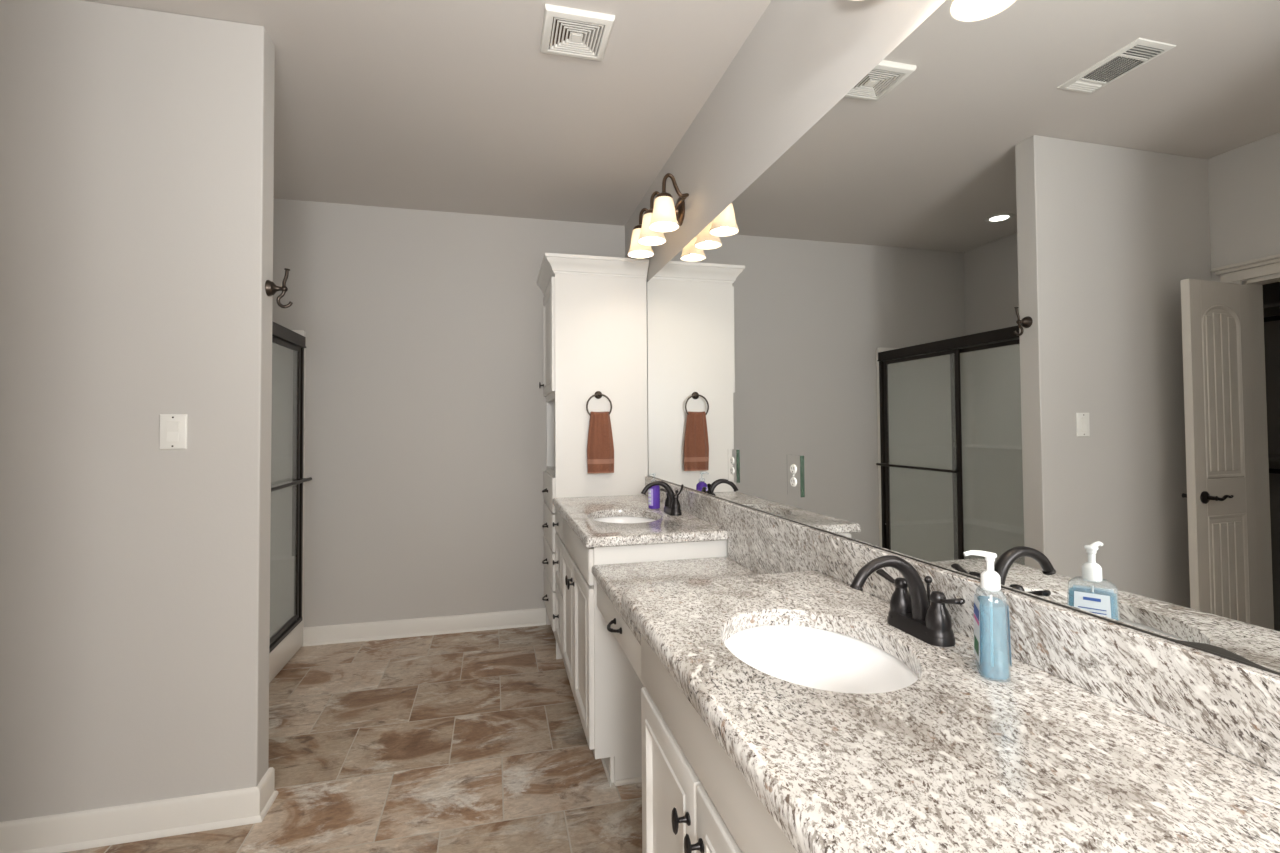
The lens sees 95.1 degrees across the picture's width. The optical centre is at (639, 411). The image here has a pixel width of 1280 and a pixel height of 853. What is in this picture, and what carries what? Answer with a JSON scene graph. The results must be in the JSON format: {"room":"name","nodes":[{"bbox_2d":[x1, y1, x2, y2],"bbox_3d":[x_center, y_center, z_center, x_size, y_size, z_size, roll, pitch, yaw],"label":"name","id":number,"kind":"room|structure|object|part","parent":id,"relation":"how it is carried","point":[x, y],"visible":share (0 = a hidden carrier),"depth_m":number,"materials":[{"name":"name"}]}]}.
{"room":"bathroom","nodes":[
{"label":"bathroom","id":0,"kind":"room"},
{"bbox_2d":[0,0,274,852],"bbox_3d":[-1.874,0.015,1.926,1.186,2.740,0.135,0,-1,-14],"label":"wall","id":1,"kind":"structure","parent":0,"point":[137,145],"depth_m":1.93,"materials":[{"name":"grey paint"}]},
{"bbox_2d":[159,414,186,448],"bbox_3d":[-1.558,0.068,1.953,0.078,0.117,0.011,0,-1,-14],"label":"light switch","id":2,"kind":"object","parent":1,"relation":"attached to","point":[173,427],"visible":1,"depth_m":1.95,"materials":[{"name":"white plastic"}]},
{"bbox_2d":[257,767,277,820],"bbox_3d":[-1.304,1.331,2.045,0.024,0.108,0.159,0,-1,-14],"label":"baseboard","id":3,"kind":"structure","parent":1,"relation":"attached to","point":[268,795],"depth_m":2.04,"materials":[{"name":"white paint"}]},
{"bbox_2d":[265,268,292,307],"bbox_3d":[-1.291,-0.443,2.102,0.079,0.146,0.058,0,-1,-14],"label":"robe hook","id":4,"kind":"object","parent":1,"relation":"attached to","point":[271,288],"visible":1,"depth_m":2.10,"materials":[{"name":"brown metal"}]},
{"bbox_3d":[-1.308,-0.440,2.098,0.046,0.058,0.058,0,-1,-14],"label":"wall plate","id":5,"kind":"part","parent":4,"relation":"part of","materials":[{"name":"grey metal"}]},
{"bbox_3d":[-1.276,-0.480,2.111,0.025,0.072,0.021,0,-1,-14],"label":"arm","id":6,"kind":"part","parent":4,"relation":"part of","materials":[{"name":"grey metal"}]},
{"bbox_2d":[63,624,641,852],"bbox_3d":[-0.704,1.376,0.674,3.070,0.060,6.520,0,-1,-14],"label":"floor","id":7,"kind":"structure","parent":0,"point":[464,742],"depth_m":2.34,"materials":[{"name":"tile"}]},
{"bbox_2d":[269,330,305,682],"bbox_3d":[-2.277,0.446,2.715,0.850,1.925,1.608,0,-1,-14],"label":"shower surround","id":8,"kind":"object","parent":7,"relation":"on","point":[281,558],"visible":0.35,"depth_m":3.52,"materials":[{"name":"white plastic"}]},
{"bbox_2d":[269,321,311,652],"bbox_3d":[-1.865,0.385,2.820,0.109,1.724,1.536,0,-1,-14],"label":"shower door","id":9,"kind":"structure","parent":8,"relation":"attached to","point":[283,336],"depth_m":3.50,"materials":[{"name":"brown metal"}]},
{"bbox_3d":[-1.963,0.414,3.153,0.018,1.617,0.750,0,-1,-14],"label":"pane frame","id":10,"kind":"part","parent":9,"relation":"part of","materials":[{"name":"brown metal"}]},
{"bbox_2d":[536,253,648,658],"bbox_3d":[-0.317,0.264,3.689,0.610,2.310,0.678,0,-1,-14],"label":"linen cabinet","id":11,"kind":"object","parent":7,"relation":"on","point":[595,307],"visible":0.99,"depth_m":3.44,"materials":[{"name":"white paint"}]},
{"bbox_3d":[-0.576,-0.442,3.675,0.023,0.665,0.592,0,-1,-14],"label":"door","id":12,"kind":"part","parent":11,"relation":"part of","materials":[{"name":"white paint"}]},
{"bbox_3d":[-0.568,0.492,3.652,0.020,0.200,0.592,0,-1,-14],"label":"drawer","id":13,"kind":"part","parent":11,"relation":"part of","materials":[{"name":"white paint"}]},
{"bbox_3d":[-0.563,1.156,3.635,0.020,0.217,0.592,0,-1,-14],"label":"drawer","id":14,"kind":"part","parent":11,"relation":"part of","materials":[{"name":"white paint"}]},
{"bbox_3d":[-0.565,0.931,3.641,0.020,0.213,0.592,0,-1,-14],"label":"drawer","id":15,"kind":"part","parent":11,"relation":"part of","materials":[{"name":"white paint"}]},
{"bbox_3d":[-0.566,0.709,3.646,0.020,0.213,0.592,0,-1,-14],"label":"drawer","id":16,"kind":"part","parent":11,"relation":"part of","materials":[{"name":"white paint"}]},
{"bbox_3d":[-0.324,-0.842,3.717,0.610,0.098,0.678,0,-1,-14],"label":"crown","id":17,"kind":"part","parent":11,"relation":"part of","materials":[{"name":"white paint"}]},
{"bbox_2d":[586,391,611,415],"bbox_3d":[-0.240,-0.035,3.410,0.154,0.170,0.040,0,-1,-14],"label":"towel ring","id":18,"kind":"object","parent":11,"relation":"attached to","point":[598,394],"visible":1,"depth_m":3.41,"materials":[{"name":"grey metal"}]},
{"bbox_2d":[587,411,613,473],"bbox_3d":[-0.229,0.179,3.394,0.160,0.357,0.053,0,-1,-14],"label":"hand towel","id":19,"kind":"object","parent":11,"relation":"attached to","point":[600,446],"visible":1,"depth_m":3.38,"materials":[{"name":"brown fabric"}]},
{"bbox_2d":[552,507,727,786],"bbox_3d":[-0.082,0.954,2.800,0.582,0.883,1.240,0,-1,-14],"label":"vanity cabinet","id":20,"kind":"object","parent":7,"relation":"on","point":[606,688],"visible":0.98,"depth_m":2.19,"materials":[{"name":"white paint"}]},
{"bbox_3d":[-0.431,1.118,3.161,0.023,0.308,0.338,0,-1,-14],"label":"drawer","id":21,"kind":"part","parent":20,"relation":"part of","materials":[{"name":"white paint"}]},
{"bbox_3d":[-0.433,0.606,3.174,0.020,0.133,0.338,0,-1,-14],"label":"drawer","id":22,"kind":"part","parent":20,"relation":"part of","materials":[{"name":"white paint"}]},
{"bbox_3d":[-0.433,0.819,3.168,0.023,0.267,0.338,0,-1,-14],"label":"drawer","id":23,"kind":"part","parent":20,"relation":"part of","materials":[{"name":"white paint"}]},
{"bbox_3d":[-0.336,0.968,2.782,0.023,0.587,0.420,0,-1,-14],"label":"door","id":24,"kind":"part","parent":20,"relation":"part of","materials":[{"name":"white paint"}]},
{"bbox_3d":[-0.317,0.752,2.607,0.031,0.046,0.025,0,-1,-14],"label":"knob","id":25,"kind":"part","parent":20,"relation":"part of","materials":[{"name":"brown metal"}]},
{"bbox_3d":[-0.300,0.750,2.539,0.031,0.046,0.025,0,-1,-14],"label":"knob","id":26,"kind":"part","parent":20,"relation":"part of","materials":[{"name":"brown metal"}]},
{"bbox_3d":[-0.232,0.957,2.365,0.023,0.587,0.420,0,-1,-14],"label":"door","id":27,"kind":"part","parent":20,"relation":"part of","materials":[{"name":"white paint"}]},
{"bbox_2d":[597,581,644,686],"bbox_3d":[0.154,0.649,1.847,0.534,0.120,0.758,0,-1,-14],"label":"drawer","id":28,"kind":"object","parent":20,"relation":"attached to","point":[629,644],"visible":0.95,"depth_m":1.72,"materials":[{"name":"white paint"}]},
{"bbox_3d":[-0.082,0.648,1.761,0.034,0.021,0.105,0,-1,-14],"label":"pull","id":29,"kind":"part","parent":28,"relation":"part of","materials":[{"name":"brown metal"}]},
{"bbox_3d":[-0.048,1.385,2.786,0.432,0.020,1.220,0,-1,-14],"label":"shoe molding","id":30,"kind":"part","parent":20,"relation":"part of","materials":[{"name":"white paint"}]},
{"bbox_2d":[552,495,727,547],"bbox_3d":[-0.073,0.495,2.804,0.567,0.035,1.264,0,-1,-14],"label":"countertop","id":31,"kind":"structure","parent":20,"relation":"on","point":[579,513],"depth_m":2.43,"materials":[{"name":"stone"}]},
{"bbox_2d":[593,516,655,522],"bbox_3d":[-0.070,0.595,2.658,0.376,0.170,0.480,0,-1,-14],"label":"sink","id":32,"kind":"object","parent":31,"relation":"in","point":[615,519],"visible":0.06,"depth_m":2.86,"materials":[{"name":"white ceramic"}]},
{"bbox_2d":[648,473,659,508],"bbox_3d":[0.070,0.392,2.894,0.058,0.172,0.057,0,-1,0],"label":"soap bottle","id":33,"kind":"object","parent":31,"relation":"on","point":[653,492],"visible":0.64,"depth_m":2.87,"materials":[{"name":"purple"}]},
{"bbox_2d":[641,481,683,515],"bbox_3d":[0.125,0.396,2.703,0.180,0.153,0.183,-1,-2,36],"label":"faucet","id":34,"kind":"object","parent":31,"relation":"on","point":[672,506],"visible":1,"depth_m":2.69,"materials":[{"name":"black metal"}]},
{"bbox_3d":[0.087,0.387,2.703,0.172,0.134,0.034,0,-1,-14],"label":"spout","id":35,"kind":"part","parent":34,"relation":"part of","materials":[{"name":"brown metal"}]},
{"bbox_3d":[0.138,0.423,2.767,0.051,0.083,0.051,0,-1,-14],"label":"handle","id":36,"kind":"part","parent":34,"relation":"part of","materials":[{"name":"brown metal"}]},
{"bbox_3d":[0.150,0.459,2.717,0.054,0.028,0.156,0,-1,-14],"label":"plate","id":37,"kind":"part","parent":34,"relation":"part of","materials":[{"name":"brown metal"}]},
{"bbox_3d":[0.163,0.420,2.668,0.051,0.083,0.051,0,-1,-14],"label":"handle","id":38,"kind":"part","parent":34,"relation":"part of","materials":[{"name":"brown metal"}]},
{"bbox_2d":[592,556,757,644],"bbox_3d":[0.177,0.571,1.856,0.543,0.034,0.754,0,-1,-14],"label":"countertop","id":39,"kind":"structure","parent":20,"relation":"on","point":[614,579],"depth_m":2.02,"materials":[{"name":"stone"}]},
{"bbox_2d":[641,634,796,852],"bbox_3d":[0.398,0.902,0.885,0.582,0.883,1.210,0,-1,-14],"label":"vanity cabinet","id":40,"kind":"object","parent":7,"relation":"on","point":[695,799],"visible":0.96,"depth_m":1.05,"materials":[{"name":"white paint"}]},
{"bbox_3d":[0.058,0.937,1.206,0.023,0.565,0.385,0,-1,-14],"label":"door","id":41,"kind":"part","parent":40,"relation":"part of","materials":[{"name":"white paint"}]},
{"bbox_3d":[0.073,0.732,1.048,0.031,0.046,0.025,0,-1,-14],"label":"knob","id":42,"kind":"part","parent":40,"relation":"part of","materials":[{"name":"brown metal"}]},
{"bbox_3d":[0.090,0.730,0.980,0.031,0.046,0.025,0,-1,-14],"label":"knob","id":43,"kind":"part","parent":40,"relation":"part of","materials":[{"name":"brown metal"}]},
{"bbox_3d":[0.153,0.926,0.826,0.023,0.565,0.382,0,-1,-14],"label":"door","id":44,"kind":"part","parent":40,"relation":"part of","materials":[{"name":"white paint"}]},
{"bbox_2d":[621,570,1279,852],"bbox_3d":[0.383,0.444,0.930,0.592,0.035,1.342,0,-1,-14],"label":"countertop","id":45,"kind":"structure","parent":40,"relation":"on","point":[956,759],"depth_m":0.73,"materials":[{"name":"stone"}]},
{"bbox_2d":[724,625,917,693],"bbox_3d":[0.323,0.552,1.086,0.370,0.170,0.464,0,-1,-14],"label":"sink","id":46,"kind":"object","parent":45,"relation":"in","point":[815,658],"visible":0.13,"depth_m":1.25,"materials":[{"name":"white ceramic"}]},
{"bbox_2d":[850,555,964,646],"bbox_3d":[0.527,0.354,1.125,0.188,0.153,0.193,-2,-2,38],"label":"faucet","id":47,"kind":"object","parent":45,"relation":"on","point":[913,614],"visible":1,"depth_m":1.12,"materials":[{"name":"black metal"}]},
{"bbox_3d":[0.519,0.346,1.221,0.021,0.021,0.065,0,-1,-14],"label":"lever","id":48,"kind":"part","parent":47,"relation":"part of","materials":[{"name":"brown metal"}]},
{"bbox_3d":[0.482,0.344,1.127,0.172,0.134,0.034,0,-1,-14],"label":"spout","id":49,"kind":"part","parent":47,"relation":"part of","materials":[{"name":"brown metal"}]},
{"bbox_3d":[0.532,0.380,1.191,0.051,0.083,0.051,0,-1,-14],"label":"handle","id":50,"kind":"part","parent":47,"relation":"part of","materials":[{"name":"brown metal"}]},
{"bbox_3d":[0.545,0.416,1.141,0.054,0.028,0.156,0,-1,-14],"label":"plate","id":51,"kind":"part","parent":47,"relation":"part of","materials":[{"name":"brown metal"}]},
{"bbox_3d":[0.566,0.369,1.147,0.015,0.092,0.015,0,-1,-14],"label":"lift rod","id":52,"kind":"part","parent":47,"relation":"part of","materials":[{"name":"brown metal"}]},
{"bbox_3d":[0.557,0.378,1.092,0.051,0.083,0.051,0,-1,-14],"label":"handle","id":53,"kind":"part","parent":47,"relation":"part of","materials":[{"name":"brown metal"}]},
{"bbox_3d":[0.559,0.341,1.061,0.021,0.021,0.065,0,-1,-14],"label":"lever","id":54,"kind":"part","parent":47,"relation":"part of","materials":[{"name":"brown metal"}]},
{"bbox_2d":[963,550,1011,678],"bbox_3d":[0.566,0.327,0.960,0.062,0.198,0.080,-1,-2,22],"label":"soap bottle","id":55,"kind":"object","parent":45,"relation":"on","point":[990,579],"visible":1,"depth_m":0.95,"materials":[{"name":"clear plastic"}]},
{"bbox_2d":[974,635,978,655],"bbox_3d":[0.554,0.385,0.963,0.001,0.022,0.040,-1,-2,22],"label":"print","id":56,"kind":"object","parent":55,"relation":"attached to","point":[976,637],"depth_m":0.96,"materials":[{"name":"green paper"}]},
{"bbox_2d":[974,603,978,620],"bbox_3d":[0.554,0.330,0.964,0.001,0.016,0.052,-1,-2,22],"label":"print","id":57,"kind":"object","parent":55,"relation":"on","point":[976,605],"depth_m":0.96,"materials":[{"name":"blue"}]},
{"bbox_2d":[82,0,771,225],"bbox_3d":[-1.281,-1.423,0.605,4.220,0.060,6.520,0,-1,-14],"label":"ceiling","id":58,"kind":"structure","parent":0,"point":[456,106],"depth_m":2.50,"materials":[{"name":"grey paint"}]},
{"bbox_2d":[540,4,614,60],"bbox_3d":[-0.230,-1.351,2.103,0.238,0.022,0.238,0,-1,-14],"label":"exhaust fan","id":59,"kind":"object","parent":58,"relation":"attached to","point":[566,29],"visible":1,"depth_m":2.08,"materials":[{"name":"white plastic"}]},
{"bbox_2d":[272,198,624,626],"bbox_3d":[-1.546,0.060,3.800,2.956,2.740,0.116,0,-1,-14],"label":"wall","id":60,"kind":"structure","parent":0,"point":[425,404],"depth_m":3.78,"materials":[{"name":"grey paint"}]},
{"bbox_2d":[302,608,545,646],"bbox_3d":[-1.345,1.374,3.743,1.475,0.108,0.024,0,-1,-14],"label":"baseboard","id":61,"kind":"structure","parent":60,"relation":"attached to","point":[403,628],"depth_m":3.73,"materials":[{"name":"white paint"}]},
{"bbox_2d":[625,0,945,414],"bbox_3d":[0.720,-0.024,1.068,0.114,2.740,6.520,0,-1,-14],"label":"wall","id":62,"kind":"structure","parent":0,"point":[800,58],"depth_m":1.95,"materials":[{"name":"grey paint"}]},
{"bbox_2d":[628,173,688,257],"bbox_3d":[0.095,-0.953,2.874,0.220,0.249,0.574,0,-1,-14],"label":"vanity light","id":63,"kind":"object","parent":62,"relation":"attached to","point":[660,218],"visible":1,"depth_m":2.80,"materials":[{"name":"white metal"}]},
{"bbox_3d":[0.004,-0.890,3.074,0.139,0.135,0.139,0,-1,-14],"label":"lamp shade","id":64,"kind":"part","parent":63,"relation":"part of","materials":[{"name":"white glass"}]},
{"bbox_3d":[0.053,-1.019,3.090,0.121,0.106,0.020,0,-1,-14],"label":"arm","id":65,"kind":"part","parent":63,"relation":"part of","materials":[{"name":"brown metal"}]},
{"bbox_3d":[0.058,-0.896,2.856,0.139,0.135,0.139,0,-1,-14],"label":"lamp shade","id":66,"kind":"part","parent":63,"relation":"part of","materials":[{"name":"white glass"}]},
{"bbox_3d":[0.107,-1.025,2.872,0.121,0.106,0.020,0,-1,-14],"label":"arm","id":67,"kind":"part","parent":63,"relation":"part of","materials":[{"name":"brown metal"}]},
{"bbox_3d":[0.109,-0.902,2.652,0.139,0.135,0.139,0,-1,-14],"label":"lamp shade","id":68,"kind":"part","parent":63,"relation":"part of","materials":[{"name":"white glass"}]},
{"bbox_3d":[0.158,-1.030,2.668,0.121,0.106,0.020,0,-1,-14],"label":"arm","id":69,"kind":"part","parent":63,"relation":"part of","materials":[{"name":"brown metal"}]},
{"bbox_3d":[0.185,-0.989,2.890,0.038,0.143,0.124,0,-1,-14],"label":"wall plate","id":70,"kind":"part","parent":63,"relation":"part of","materials":[{"name":"brown metal"}]},
{"bbox_2d":[645,476,1279,773],"bbox_3d":[0.435,0.448,1.918,0.026,0.209,3.232,0,-1,-14],"label":"backsplash","id":71,"kind":"structure","parent":62,"relation":"attached to","point":[1233,707],"depth_m":0.90,"materials":[{"name":"stone"}]},
{"bbox_2d":[647,0,1279,674],"bbox_3d":[0.414,-0.234,2.039,0.007,1.160,3.021,0,-1,-14],"label":"wall mirror","id":72,"kind":"object","parent":62,"relation":"attached to","point":[1014,295],"visible":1,"depth_m":1.01,"materials":[{"name":"clear glass"}]},
{"bbox_2d":[728,449,737,482],"bbox_3d":[0.355,0.208,2.247,0.010,0.124,0.082,0,-1,-14],"label":"outlet","id":73,"kind":"object","parent":72,"relation":"attached to","point":[732,453],"visible":1,"depth_m":2.24,"materials":[{"name":"white plastic"}]},
{"bbox_2d":[787,454,802,496],"bbox_3d":[0.470,0.196,1.787,0.010,0.124,0.082,0,-1,-14],"label":"outlet","id":74,"kind":"object","parent":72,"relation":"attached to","point":[794,462],"visible":1,"depth_m":1.78,"materials":[{"name":"white plastic"}]},
{"bbox_2d":[790,477,795,486],"bbox_3d":[0.468,0.215,1.786,0.004,0.029,0.034,0,-1,-14],"label":"receptacle","id":75,"kind":"object","parent":74,"relation":"attached to","point":[792,479],"depth_m":1.78,"materials":[{"name":"grey plastic"}]},
{"bbox_2d":[790,464,795,473],"bbox_3d":[0.468,0.176,1.787,0.004,0.029,0.034,0,-1,-14],"label":"receptacle","id":76,"kind":"object","parent":74,"relation":"attached to","point":[792,466],"depth_m":1.79,"materials":[{"name":"grey plastic"}]}
]}

